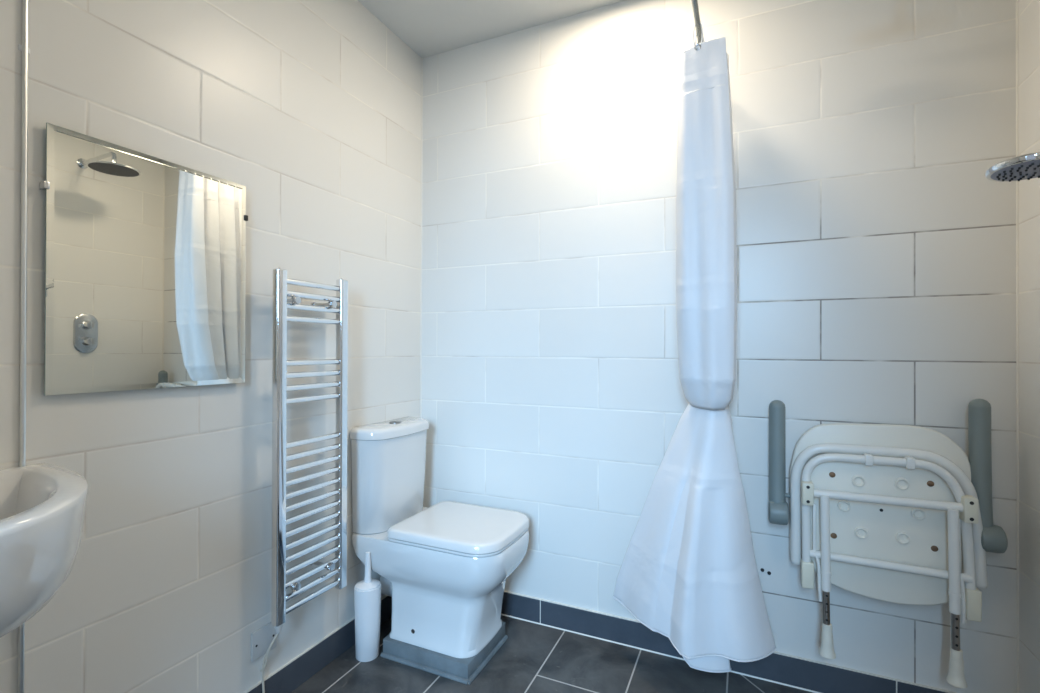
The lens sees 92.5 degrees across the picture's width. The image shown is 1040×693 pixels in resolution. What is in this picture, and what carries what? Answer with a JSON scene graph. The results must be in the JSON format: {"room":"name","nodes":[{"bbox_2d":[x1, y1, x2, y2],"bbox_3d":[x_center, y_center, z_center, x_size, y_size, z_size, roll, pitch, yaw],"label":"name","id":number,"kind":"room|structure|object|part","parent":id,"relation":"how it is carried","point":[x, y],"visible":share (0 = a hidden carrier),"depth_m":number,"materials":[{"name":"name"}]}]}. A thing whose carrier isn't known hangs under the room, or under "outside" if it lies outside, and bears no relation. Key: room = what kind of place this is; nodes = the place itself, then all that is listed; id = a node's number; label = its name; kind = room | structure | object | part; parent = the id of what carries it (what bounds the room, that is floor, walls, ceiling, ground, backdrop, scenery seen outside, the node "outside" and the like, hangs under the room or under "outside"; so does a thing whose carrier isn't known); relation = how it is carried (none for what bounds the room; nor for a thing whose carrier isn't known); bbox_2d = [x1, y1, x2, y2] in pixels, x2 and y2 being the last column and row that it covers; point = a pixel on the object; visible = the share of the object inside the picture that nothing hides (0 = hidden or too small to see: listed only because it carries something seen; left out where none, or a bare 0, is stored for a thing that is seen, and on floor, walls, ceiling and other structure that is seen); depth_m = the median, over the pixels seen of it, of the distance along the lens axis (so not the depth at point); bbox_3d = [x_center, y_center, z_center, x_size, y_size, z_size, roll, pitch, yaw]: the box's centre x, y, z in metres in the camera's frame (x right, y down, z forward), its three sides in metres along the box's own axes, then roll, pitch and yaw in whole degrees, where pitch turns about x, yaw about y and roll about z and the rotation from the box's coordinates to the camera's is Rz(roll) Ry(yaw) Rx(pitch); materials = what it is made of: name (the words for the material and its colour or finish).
{"room":"accessible bathroom","nodes":[
{"label":"accessible bathroom","id":0,"kind":"room"},
{"bbox_2d":[0,0,420,692],"bbox_3d":[-1.008,-0.104,1.210,0.100,2.475,2.450,0,0,24],"label":"wall","id":1,"kind":"structure","parent":0,"point":[312,107],"depth_m":1.42,"materials":[{"name":"white tile"}]},
{"bbox_2d":[18,0,29,692],"bbox_3d":[-1.028,-0.105,1.031,0.011,2.475,0.018,0,0,24],"label":"pipe","id":2,"kind":"object","parent":1,"relation":"attached to","point":[24,48],"visible":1,"depth_m":1.03,"materials":[{"name":"white plastic"}]},
{"bbox_2d":[0,463,87,637],"bbox_3d":[-0.930,0.290,0.700,0.462,0.356,0.596,0,0,24],"label":"washbasin","id":3,"kind":"object","parent":1,"relation":"attached to","point":[43,505],"visible":1,"depth_m":0.76,"materials":[{"name":"ceramic"}]},
{"bbox_2d":[39,123,247,395],"bbox_3d":[-0.913,-0.185,1.266,0.026,0.580,0.470,0,0,24],"label":"wall mirror","id":4,"kind":"object","parent":1,"relation":"attached to","point":[145,254],"visible":1,"depth_m":1.21,"materials":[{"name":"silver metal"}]},
{"bbox_2d":[251,622,276,661],"bbox_3d":[-0.795,0.912,1.547,0.011,0.086,0.086,0,0,24],"label":"outlet plate","id":5,"kind":"object","parent":1,"relation":"attached to","point":[261,639],"visible":0.91,"depth_m":1.54,"materials":[{"name":"white plastic"}]},
{"bbox_2d":[260,268,347,692],"bbox_3d":[-0.705,0.447,1.642,0.100,1.373,0.290,0,0,24],"label":"towel radiator","id":6,"kind":"object","parent":1,"relation":"attached to","point":[280,375],"visible":1,"depth_m":1.59,"materials":[{"name":"silver metal"}]},
{"bbox_3d":[-0.731,0.303,1.514,0.026,1.078,0.034,0,0,24],"label":"post","id":7,"kind":"part","parent":6,"relation":"part of","materials":[{"name":"silver metal"}]},
{"bbox_3d":[-0.625,0.305,1.747,0.026,1.078,0.034,0,0,24],"label":"post","id":8,"kind":"part","parent":6,"relation":"part of","materials":[{"name":"silver metal"}]},
{"bbox_2d":[244,595,391,692],"bbox_3d":[-0.940,1.084,1.228,0.009,0.100,2.350,0,0,24],"label":"baseboard","id":9,"kind":"structure","parent":1,"relation":"attached to","point":[298,670],"depth_m":1.72,"materials":[{"name":"tile"}]},
{"bbox_2d":[358,0,624,57],"bbox_3d":[0.013,-1.391,0.810,2.288,0.100,2.550,0,0,24],"label":"ceiling","id":10,"kind":"structure","parent":0,"point":[428,27],"depth_m":2.02,"materials":[{"name":"white paint"}]},
{"bbox_2d":[291,615,812,692],"bbox_3d":[0.007,1.184,0.799,2.288,0.100,2.550,0,0,24],"label":"floor","id":11,"kind":"structure","parent":0,"point":[534,658],"depth_m":1.74,"materials":[{"name":"tile"}]},
{"bbox_2d":[354,552,380,661],"bbox_3d":[-0.561,0.947,1.835,0.096,0.381,0.096,0,0,24],"label":"toilet brush","id":12,"kind":"object","parent":11,"relation":"on","point":[367,592],"visible":1,"depth_m":1.80,"materials":[{"name":"white plastic"}]},
{"bbox_3d":[-0.561,0.820,1.836,0.087,0.128,0.087,0,0,24],"label":"handle","id":13,"kind":"part","parent":12,"relation":"part of","materials":[{"name":"white plastic"}]},
{"bbox_2d":[350,417,528,657],"bbox_3d":[-0.287,0.692,1.935,0.612,0.773,0.394,0,0,24],"label":"toilet","id":14,"kind":"object","parent":11,"relation":"on","point":[445,567],"visible":0.99,"depth_m":1.82,"materials":[{"name":"ceramic"}]},
{"bbox_3d":[-0.500,0.331,2.026,0.148,0.042,0.382,0,0,24],"label":"cistern lid","id":15,"kind":"part","parent":14,"relation":"part of","materials":[{"name":"ceramic"}]},
{"bbox_3d":[-0.214,0.680,1.903,0.445,0.033,0.392,0,0,24],"label":"seat lid","id":16,"kind":"part","parent":14,"relation":"part of","materials":[{"name":"plastic"}]},
{"bbox_3d":[-0.214,0.704,1.903,0.440,0.010,0.390,0,0,24],"label":"seat","id":17,"kind":"part","parent":14,"relation":"part of","materials":[{"name":"plastic"}]},
{"bbox_2d":[380,621,507,684],"bbox_3d":[-0.278,1.111,1.886,0.375,0.065,0.305,0,0,24],"label":"plinth","id":18,"kind":"object","parent":11,"relation":"on","point":[462,670],"visible":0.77,"depth_m":1.76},
{"bbox_2d":[422,0,1016,692],"bbox_3d":[0.514,-0.097,1.921,2.288,2.475,0.100,0,0,24],"label":"wall","id":19,"kind":"structure","parent":0,"point":[876,248],"depth_m":1.75,"materials":[{"name":"white tile"}]},
{"bbox_2d":[420,58,422,417],"bbox_3d":[-0.457,-0.148,2.304,0.007,2.373,0.007,0,0,24],"label":"trim","id":20,"kind":"structure","parent":19,"relation":"attached to","point":[421,58],"depth_m":2.30,"materials":[{"name":"white plastic"}]},
{"bbox_2d":[691,0,702,43],"bbox_3d":[0.251,-1.134,0.865,0.056,0.411,2.052,0,0,24],"label":"rail","id":21,"kind":"object","parent":19,"relation":"attached to","point":[695,8],"visible":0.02,"depth_m":1.45,"materials":[{"name":"silver plastic"}]},
{"bbox_2d":[613,22,776,672],"bbox_3d":[0.546,0.016,1.687,0.305,1.964,0.512,0,0,-30],"label":"shower curtain","id":22,"kind":"object","parent":21,"relation":"hanging from","point":[688,573],"visible":1,"depth_m":1.51,"materials":[{"name":"white fabric"}]},
{"bbox_2d":[501,590,957,692],"bbox_3d":[0.489,1.090,1.866,2.070,0.100,0.009,0,0,24],"label":"baseboard","id":23,"kind":"structure","parent":19,"relation":"attached to","point":[818,676],"depth_m":1.74,"materials":[{"name":"tile"}]},
{"bbox_2d":[768,399,1007,687],"bbox_3d":[1.081,0.540,1.506,0.589,0.781,0.182,0,0,24],"label":"chair","id":24,"kind":"object","parent":19,"relation":"attached to","point":[900,514],"visible":1,"depth_m":1.47,"materials":[{"name":"white plastic"}]},
{"bbox_3d":[0.847,0.360,1.640,0.049,0.366,0.066,0,0,24],"label":"armrest","id":25,"kind":"part","parent":24,"relation":"part of","materials":[{"name":"grey plastic"}]},
{"bbox_3d":[0.922,0.592,1.503,0.031,0.285,0.028,0,0,24],"label":"leg","id":26,"kind":"part","parent":24,"relation":"part of","materials":[{"name":"white metal"}]},
{"bbox_3d":[1.099,0.459,1.536,0.473,0.442,0.025,0,0,24],"label":"backrest","id":27,"kind":"part","parent":24,"relation":"part of","materials":[{"name":"white plastic"}]},
{"bbox_3d":[1.069,0.517,1.465,0.424,0.386,0.025,0,0,24],"label":"frame","id":28,"kind":"part","parent":24,"relation":"part of","materials":[{"name":"white metal"}]},
{"bbox_3d":[1.092,0.499,1.501,0.489,0.396,0.031,0,0,24],"label":"frame","id":29,"kind":"part","parent":24,"relation":"part of","materials":[{"name":"white metal"}]},
{"bbox_3d":[1.201,0.592,1.377,0.031,0.285,0.028,0,0,24],"label":"leg","id":30,"kind":"part","parent":24,"relation":"part of","materials":[{"name":"white metal"}]},
{"bbox_3d":[1.320,0.347,1.427,0.049,0.393,0.066,0,0,24],"label":"armrest","id":31,"kind":"part","parent":24,"relation":"part of","materials":[{"name":"grey plastic"}]},
{"bbox_2d":[1016,0,1018,692],"bbox_3d":[1.444,-0.147,1.445,0.007,2.373,0.007,0,0,24],"label":"trim","id":32,"kind":"structure","parent":19,"relation":"attached to","point":[1017,127],"depth_m":1.44,"materials":[{"name":"white plastic"}]},
{"bbox_2d":[1018,0,1039,692],"bbox_3d":[0.986,-0.103,0.308,0.100,2.475,2.450,0,0,24],"label":"wall","id":33,"kind":"structure","parent":0,"point":[1028,10],"depth_m":1.39,"materials":[{"name":"white tile"}]},
{"bbox_3d":[1.097,-0.197,0.769,0.078,0.771,0.040,0,0,24],"label":"shower rail","id":34,"kind":"object","parent":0,"visible":0},
{"bbox_2d":[985,152,1039,181],"bbox_3d":[0.999,0.053,0.854,0.171,0.782,0.291,0,0,-44],"label":"shower","id":35,"kind":"object","parent":34,"relation":"attached to","point":[1027,166],"visible":1,"depth_m":0.90,"materials":[{"name":"silver metal"}]}
]}

